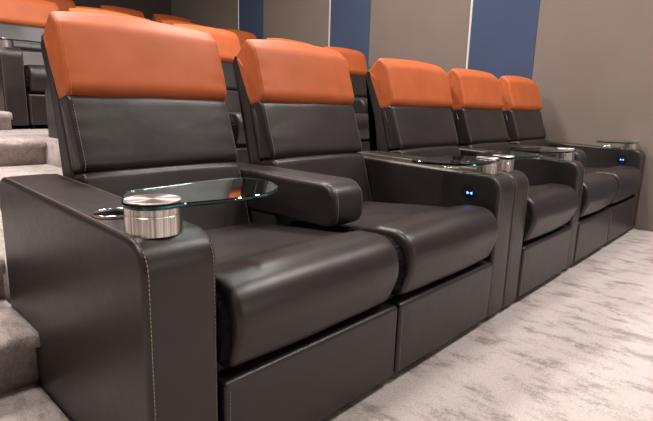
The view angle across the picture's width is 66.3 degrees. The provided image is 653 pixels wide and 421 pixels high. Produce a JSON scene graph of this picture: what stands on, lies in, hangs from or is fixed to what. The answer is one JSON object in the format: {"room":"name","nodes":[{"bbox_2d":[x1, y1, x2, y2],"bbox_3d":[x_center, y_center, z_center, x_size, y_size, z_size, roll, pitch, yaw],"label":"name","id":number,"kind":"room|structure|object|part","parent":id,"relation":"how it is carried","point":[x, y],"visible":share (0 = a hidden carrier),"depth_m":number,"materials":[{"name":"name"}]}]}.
{"room":"auditorium","nodes":[
{"label":"auditorium","id":0,"kind":"room"},
{"bbox_2d":[72,0,170,19],"bbox_3d":[-4.917,-2.240,5.526,0.100,3.820,7.316,12,16,42],"label":"wall","id":1,"kind":"structure","parent":0,"point":[148,8],"depth_m":7.54,"materials":[{"name":"paint"}]},
{"bbox_2d":[171,0,652,231],"bbox_3d":[1.813,-1.767,4.168,11.850,3.820,0.150,12,16,42],"label":"wall","id":2,"kind":"structure","parent":0,"point":[590,62],"depth_m":4.23,"materials":[{"name":"paint"}]},
{"bbox_3d":[-1.829,-2.603,7.412,1.733,3.690,0.014,12,16,42],"label":"fabric panel","id":3,"kind":"part","parent":2,"relation":"part of","materials":[{"name":"grey fabric"}]},
{"bbox_2d":[238,0,238,29],"bbox_3d":[-1.197,-2.462,6.823,0.010,3.690,0.018,12,16,42],"label":"trim","id":4,"kind":"structure","parent":2,"relation":"attached to","point":[238,0],"depth_m":6.78,"materials":[{"name":"silver metal"}]},
{"bbox_3d":[-1.000,-2.420,6.651,0.513,3.690,0.014,12,16,42],"label":"fabric panel","id":5,"kind":"part","parent":2,"relation":"part of","materials":[{"name":"blue fabric"}]},
{"bbox_3d":[-0.388,-2.286,6.088,1.168,3.690,0.014,12,16,42],"label":"fabric panel","id":6,"kind":"part","parent":2,"relation":"part of","materials":[{"name":"grey fabric"}]},
{"bbox_2d":[328,0,330,46],"bbox_3d":[0.039,-2.190,5.688,0.018,3.690,0.018,12,16,42],"label":"trim","id":7,"kind":"structure","parent":2,"relation":"attached to","point":[329,0],"depth_m":5.69,"materials":[{"name":"silver metal"}]},
{"bbox_3d":[0.259,-2.144,5.494,0.578,3.690,0.014,12,16,42],"label":"fabric panel","id":8,"kind":"part","parent":2,"relation":"part of","materials":[{"name":"blue fabric"}]},
{"bbox_3d":[0.893,-2.004,4.911,1.163,3.690,0.014,12,16,42],"label":"fabric panel","id":9,"kind":"part","parent":2,"relation":"part of","materials":[{"name":"grey fabric"}]},
{"bbox_2d":[466,0,472,68],"bbox_3d":[1.318,-1.909,4.513,0.018,3.690,0.018,12,16,42],"label":"trim","id":10,"kind":"structure","parent":2,"relation":"attached to","point":[471,8],"depth_m":4.57,"materials":[{"name":"silver metal"}]},
{"bbox_3d":[1.548,-1.860,4.310,0.603,3.690,0.014,12,16,42],"label":"fabric panel","id":11,"kind":"part","parent":2,"relation":"part of","materials":[{"name":"blue fabric"}]},
{"bbox_3d":[2.184,-1.721,3.726,1.143,3.690,0.014,12,16,42],"label":"fabric panel","id":12,"kind":"part","parent":2,"relation":"part of","materials":[{"name":"grey fabric"}]},
{"bbox_2d":[319,228,652,420],"bbox_3d":[-0.712,0.526,1.893,11.750,0.120,7.166,12,16,42],"label":"floor","id":13,"kind":"structure","parent":0,"point":[577,345],"depth_m":1.77,"materials":[{"name":"carpet"}]},
{"bbox_2d":[0,256,5,299],"bbox_3d":[-2.134,0.528,0.480,0.114,0.381,3.191,12,16,42],"label":"step","id":14,"kind":"structure","parent":13,"relation":"on","point":[2,261],"depth_m":1.59,"materials":[{"name":"carpet"}]},
{"bbox_2d":[0,208,10,303],"bbox_3d":[-1.485,0.144,2.566,1.905,0.317,7.166,12,16,42],"label":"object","id":15,"kind":"structure","parent":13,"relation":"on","point":[2,243],"depth_m":1.74,"materials":[{"name":"carpet"}]},
{"bbox_2d":[0,135,49,165],"bbox_3d":[-3.142,-0.066,1.834,0.406,0.316,3.900,12,16,42],"label":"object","id":16,"kind":"structure","parent":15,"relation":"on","point":[15,150],"depth_m":2.98,"materials":[{"name":"carpet"}]},
{"bbox_2d":[0,164,62,207],"bbox_3d":[-2.850,0.070,1.599,0.588,0.161,3.930,12,16,42],"label":"step","id":17,"kind":"structure","parent":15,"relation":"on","point":[5,171],"depth_m":2.80,"materials":[{"name":"carpet"}]},
{"bbox_2d":[39,136,61,167],"bbox_3d":[-1.719,-0.298,3.142,0.655,0.312,0.095,12,16,42],"label":"platform","id":18,"kind":"object","parent":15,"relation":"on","point":[52,152],"visible":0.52,"depth_m":2.99,"materials":[{"name":"carpet"}]},
{"bbox_2d":[45,8,150,138],"bbox_3d":[-1.164,-0.714,3.199,0.991,1.130,0.888,12,16,42],"label":"recliner","id":19,"kind":"object","parent":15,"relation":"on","point":[52,130],"visible":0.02,"depth_m":3.17,"materials":[{"name":"brown leather"}]},
{"bbox_3d":[-1.416,-0.436,2.981,0.901,0.608,0.159,12,16,42],"label":"armrest","id":20,"kind":"part","parent":19,"relation":"part of","materials":[{"name":"brown leather"}]},
{"bbox_2d":[173,24,247,162],"bbox_3d":[-0.649,-0.812,3.736,0.992,1.130,0.826,12,16,42],"label":"recliner","id":21,"kind":"object","parent":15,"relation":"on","point":[228,43],"visible":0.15,"depth_m":3.90,"materials":[{"name":"brown leather"}]},
{"bbox_2d":[228,112,245,145],"bbox_3d":[-0.604,-0.610,3.633,0.726,0.225,0.608,12,16,42],"label":"seat cushion","id":22,"kind":"object","parent":21,"relation":"on","point":[239,135],"depth_m":3.20,"materials":[{"name":"brown leather"}]},
{"bbox_2d":[266,38,369,150],"bbox_3d":[-0.053,-0.925,4.358,0.991,1.130,0.888,12,16,42],"label":"recliner","id":23,"kind":"object","parent":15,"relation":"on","point":[360,106],"visible":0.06,"depth_m":4.18,"materials":[{"name":"brown leather"}]},
{"bbox_3d":[0.139,-0.971,4.674,0.665,0.152,0.160,12,16,42],"label":"armrest","id":24,"kind":"part","parent":23,"relation":"part of","materials":[{"name":"brown leather"}]},
{"bbox_2d":[355,113,369,139],"bbox_3d":[0.061,-0.735,4.328,0.725,0.223,0.590,12,16,42],"label":"seat cushion","id":25,"kind":"object","parent":23,"relation":"on","point":[362,121],"depth_m":4.08,"materials":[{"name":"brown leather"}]},
{"bbox_2d":[324,47,367,98],"bbox_3d":[0.463,-1.022,4.895,0.992,1.130,0.826,12,16,42],"label":"recliner","id":26,"kind":"object","parent":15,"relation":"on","point":[356,60],"visible":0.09,"depth_m":5.06,"materials":[{"name":"brown leather"}]},
{"bbox_2d":[0,300,40,394],"bbox_3d":[-2.014,0.627,0.383,0.346,0.233,3.191,12,16,42],"label":"step","id":27,"kind":"structure","parent":13,"relation":"on","point":[19,341],"depth_m":1.40,"materials":[{"name":"carpet"}]},
{"bbox_2d":[0,125,48,136],"bbox_3d":[-2.796,-0.296,3.742,1.787,0.628,7.166,12,16,42],"label":"platform","id":28,"kind":"object","parent":13,"relation":"on","point":[42,130],"visible":0.05,"depth_m":3.66,"materials":[{"name":"carpet"}]},
{"bbox_2d":[0,111,12,129],"bbox_3d":[-4.112,-0.505,2.709,1.186,0.145,3.935,12,16,42],"label":"step","id":29,"kind":"structure","parent":28,"relation":"on","point":[6,117],"depth_m":3.72,"materials":[{"name":"carpet"}]},
{"bbox_2d":[0,0,58,128],"bbox_3d":[-2.450,-1.302,4.324,0.991,1.130,0.888,12,16,42],"label":"recliner","id":30,"kind":"object","parent":28,"relation":"on","point":[23,77],"visible":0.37,"depth_m":3.93,"materials":[{"name":"brown leather"}]},
{"bbox_3d":[-2.435,-1.262,3.790,0.108,0.054,0.108,12,16,42],"label":"tray post","id":31,"kind":"part","parent":30,"relation":"part of","materials":[{"name":"metal"}]},
{"bbox_3d":[-2.702,-1.024,4.107,0.901,0.608,0.159,12,16,42],"label":"armrest","id":32,"kind":"part","parent":30,"relation":"part of","materials":[{"name":"brown leather"}]},
{"bbox_3d":[-2.364,-1.319,3.919,0.235,0.009,0.412,12,16,42],"label":"glass","id":33,"kind":"part","parent":30,"relation":"part of","materials":[{"name":"white"}]},
{"bbox_2d":[24,65,47,92],"bbox_3d":[-2.336,-1.113,4.294,0.725,0.223,0.590,12,16,42],"label":"seat cushion","id":34,"kind":"object","parent":30,"relation":"on","point":[36,81],"depth_m":3.89,"materials":[{"name":"brown leather"}]},
{"bbox_2d":[75,6,129,14],"bbox_3d":[-1.934,-1.399,4.861,0.992,1.130,0.826,12,16,42],"label":"recliner","id":35,"kind":"object","parent":28,"relation":"on","point":[76,6],"visible":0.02,"depth_m":4.94,"materials":[{"name":"brown leather"}]},
{"bbox_2d":[160,20,201,25],"bbox_3d":[-1.338,-1.512,5.484,0.991,1.130,0.888,12,16,42],"label":"recliner","id":36,"kind":"object","parent":28,"relation":"on","point":[171,22],"visible":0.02,"depth_m":5.52,"materials":[{"name":"brown leather"}]},
{"bbox_2d":[217,28,256,47],"bbox_3d":[-0.823,-1.610,6.021,0.992,1.130,0.826,12,16,42],"label":"recliner","id":37,"kind":"object","parent":28,"relation":"on","point":[243,36],"visible":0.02,"depth_m":6.15,"materials":[{"name":"brown leather"}]},
{"bbox_2d":[0,384,69,420],"bbox_3d":[-1.383,0.853,-0.186,1.655,0.065,3.183,12,16,42],"label":"step","id":38,"kind":"structure","parent":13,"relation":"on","point":[30,402],"depth_m":1.33,"materials":[{"name":"carpet"}]},
{"bbox_2d":[0,11,398,420],"bbox_3d":[-0.355,-0.024,1.519,0.991,1.130,0.888,12,16,42],"label":"recliner","id":39,"kind":"object","parent":13,"relation":"on","point":[163,276],"visible":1,"depth_m":1.29,"materials":[{"name":"leather"}]},
{"bbox_3d":[-0.618,-0.095,1.764,0.259,0.956,0.564,12,16,42],"label":"backrest","id":40,"kind":"part","parent":39,"relation":"part of","materials":[{"name":"leather"}]},
{"bbox_3d":[-0.607,0.254,1.302,0.901,0.608,0.159,12,16,42],"label":"armrest","id":41,"kind":"part","parent":39,"relation":"part of","materials":[{"name":"brown leather"}]},
{"bbox_3d":[-0.341,0.016,0.985,0.108,0.054,0.108,12,16,42],"label":"tray post","id":42,"kind":"part","parent":39,"relation":"part of","materials":[{"name":"metal"}]},
{"bbox_3d":[-0.269,-0.041,1.114,0.235,0.009,0.412,12,16,42],"label":"glass","id":43,"kind":"part","parent":39,"relation":"part of","materials":[{"name":"white"}]},
{"bbox_3d":[-0.163,-0.071,1.835,0.665,0.152,0.160,12,16,42],"label":"armrest","id":44,"kind":"part","parent":39,"relation":"part of","materials":[{"name":"brown leather"}]},
{"bbox_2d":[204,222,398,367],"bbox_3d":[-0.242,0.165,1.488,0.725,0.223,0.590,12,16,42],"label":"seat cushion","id":45,"kind":"object","parent":39,"relation":"on","point":[283,292],"depth_m":1.23,"materials":[{"name":"brown leather"}]},
{"bbox_2d":[232,39,513,371],"bbox_3d":[0.160,-0.122,2.056,0.992,1.130,0.826,12,16,42],"label":"recliner","id":46,"kind":"object","parent":13,"relation":"on","point":[447,223],"visible":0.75,"depth_m":2.01,"materials":[{"name":"leather"}]},
{"bbox_3d":[-0.119,-0.190,2.284,0.259,0.956,0.564,12,16,42],"label":"backrest","id":47,"kind":"part","parent":46,"relation":"part of","materials":[{"name":"leather"}]},
{"bbox_2d":[292,201,497,294],"bbox_3d":[0.205,0.080,1.954,0.726,0.225,0.608,12,16,42],"label":"seat cushion","id":48,"kind":"object","parent":46,"relation":"on","point":[438,247],"depth_m":1.70,"materials":[{"name":"brown leather"}]},
{"bbox_3d":[0.392,0.064,2.345,0.901,0.608,0.143,12,16,42],"label":"armrest","id":49,"kind":"part","parent":46,"relation":"part of","materials":[{"name":"brown leather"}]},
{"bbox_3d":[0.521,-0.196,1.960,0.235,0.009,0.404,12,16,42],"label":"glass","id":50,"kind":"part","parent":46,"relation":"part of","materials":[{"name":"white"}]},
{"bbox_3d":[0.657,-0.177,2.047,0.091,0.054,0.091,12,16,42],"label":"tray post","id":51,"kind":"part","parent":46,"relation":"part of","materials":[{"name":"metal"}]},
{"bbox_2d":[359,58,584,305],"bbox_3d":[0.757,-0.234,2.680,0.991,1.129,0.904,12,16,42],"label":"recliner","id":52,"kind":"object","parent":13,"relation":"on","point":[409,102],"visible":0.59,"depth_m":2.64,"materials":[{"name":"leather"}]},
{"bbox_3d":[0.494,-0.306,2.924,0.259,0.956,0.611,12,16,42],"label":"backrest","id":53,"kind":"part","parent":52,"relation":"part of","materials":[{"name":"leather"}]},
{"bbox_3d":[0.494,0.045,2.451,0.901,0.608,0.143,12,16,42],"label":"armrest","id":54,"kind":"part","parent":52,"relation":"part of","materials":[{"name":"brown leather"}]},
{"bbox_3d":[0.759,-0.197,2.153,0.091,0.054,0.091,12,16,42],"label":"tray post","id":55,"kind":"part","parent":52,"relation":"part of","materials":[{"name":"metal"}]},
{"bbox_3d":[0.834,-0.255,2.286,0.235,0.009,0.404,12,16,42],"label":"glass","id":56,"kind":"part","parent":52,"relation":"part of","materials":[{"name":"white"}]},
{"bbox_3d":[1.030,-0.057,3.010,0.901,0.608,0.106,12,16,42],"label":"armrest","id":57,"kind":"part","parent":52,"relation":"part of","materials":[{"name":"brown leather"}]},
{"bbox_3d":[1.158,-0.316,2.625,0.235,0.009,0.404,12,16,42],"label":"glass","id":58,"kind":"part","parent":52,"relation":"part of","materials":[{"name":"white"}]},
{"bbox_2d":[522,183,577,241],"bbox_3d":[0.854,-0.042,2.633,0.726,0.224,0.580,12,16,42],"label":"seat cushion","id":59,"kind":"object","parent":52,"relation":"on","point":[550,206],"depth_m":2.36,"materials":[{"name":"brown leather"}]},
{"bbox_3d":[1.294,-0.298,2.712,0.091,0.054,0.091,12,16,42],"label":"tray post","id":60,"kind":"part","parent":52,"relation":"part of","materials":[{"name":"metal"}]},
{"bbox_2d":[447,68,617,262],"bbox_3d":[1.319,-0.340,3.265,0.993,1.128,0.728,12,16,42],"label":"recliner","id":61,"kind":"object","parent":13,"relation":"on","point":[477,104],"visible":0.44,"depth_m":3.18,"materials":[{"name":"leather"}]},
{"bbox_3d":[1.001,-0.402,3.453,0.259,0.955,0.564,12,16,42],"label":"backrest","id":62,"kind":"part","parent":61,"relation":"part of","materials":[{"name":"leather"}]},
{"bbox_3d":[1.455,-0.377,3.524,0.665,0.152,0.160,12,16,42],"label":"armrest","id":63,"kind":"part","parent":61,"relation":"part of","materials":[{"name":"brown leather"}]},
{"bbox_2d":[578,172,617,217],"bbox_3d":[1.377,-0.141,3.177,0.726,0.225,0.590,12,16,42],"label":"seat cushion","id":64,"kind":"object","parent":61,"relation":"on","point":[599,189],"depth_m":2.90,"materials":[{"name":"brown leather"}]},
{"bbox_2d":[498,76,645,242],"bbox_3d":[1.779,-0.428,3.745,0.992,1.130,0.826,12,16,42],"label":"recliner","id":65,"kind":"object","parent":13,"relation":"on","point":[522,105],"visible":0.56,"depth_m":3.70,"materials":[{"name":"brown leather"}]},
{"bbox_3d":[2.011,-0.242,4.033,0.901,0.608,0.143,12,16,42],"label":"armrest","id":66,"kind":"part","parent":65,"relation":"part of","materials":[{"name":"brown leather"}]},
{"bbox_2d":[584,166,641,203],"bbox_3d":[1.823,-0.226,3.643,0.726,0.225,0.608,12,16,42],"label":"seat cushion","id":67,"kind":"object","parent":65,"relation":"on","point":[628,178],"depth_m":3.37,"materials":[{"name":"brown leather"}]},
{"bbox_3d":[2.140,-0.502,3.648,0.235,0.009,0.404,12,16,42],"label":"glass","id":68,"kind":"part","parent":65,"relation":"part of","materials":[{"name":"white"}]},
{"bbox_3d":[2.276,-0.484,3.736,0.091,0.054,0.091,12,16,42],"label":"tray post","id":69,"kind":"part","parent":65,"relation":"part of","materials":[{"name":"metal"}]},
{"bbox_3d":[-4.185,-0.754,4.990,2.155,0.938,7.166,12,16,42],"label":"platform","id":70,"kind":"object","parent":13,"relation":"on","visible":0},
{"bbox_2d":[45,0,74,11],"bbox_3d":[-3.016,-1.942,5.800,0.992,1.130,0.826,12,16,42],"label":"recliner","id":71,"kind":"object","parent":70,"relation":"on","point":[63,5],"visible":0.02,"depth_m":6.01,"materials":[{"name":"brown leather"}]},
{"bbox_2d":[100,5,143,17],"bbox_3d":[-2.420,-2.055,6.422,0.991,1.130,0.888,12,16,42],"label":"recliner","id":72,"kind":"object","parent":70,"relation":"on","point":[131,12],"visible":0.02,"depth_m":6.56,"materials":[{"name":"brown leather"}]},
{"bbox_2d":[151,14,190,22],"bbox_3d":[-1.905,-2.153,6.959,0.992,1.130,0.826,12,16,42],"label":"recliner","id":73,"kind":"object","parent":70,"relation":"on","point":[156,17],"visible":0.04,"depth_m":6.99,"materials":[{"name":"brown leather"}]}
]}

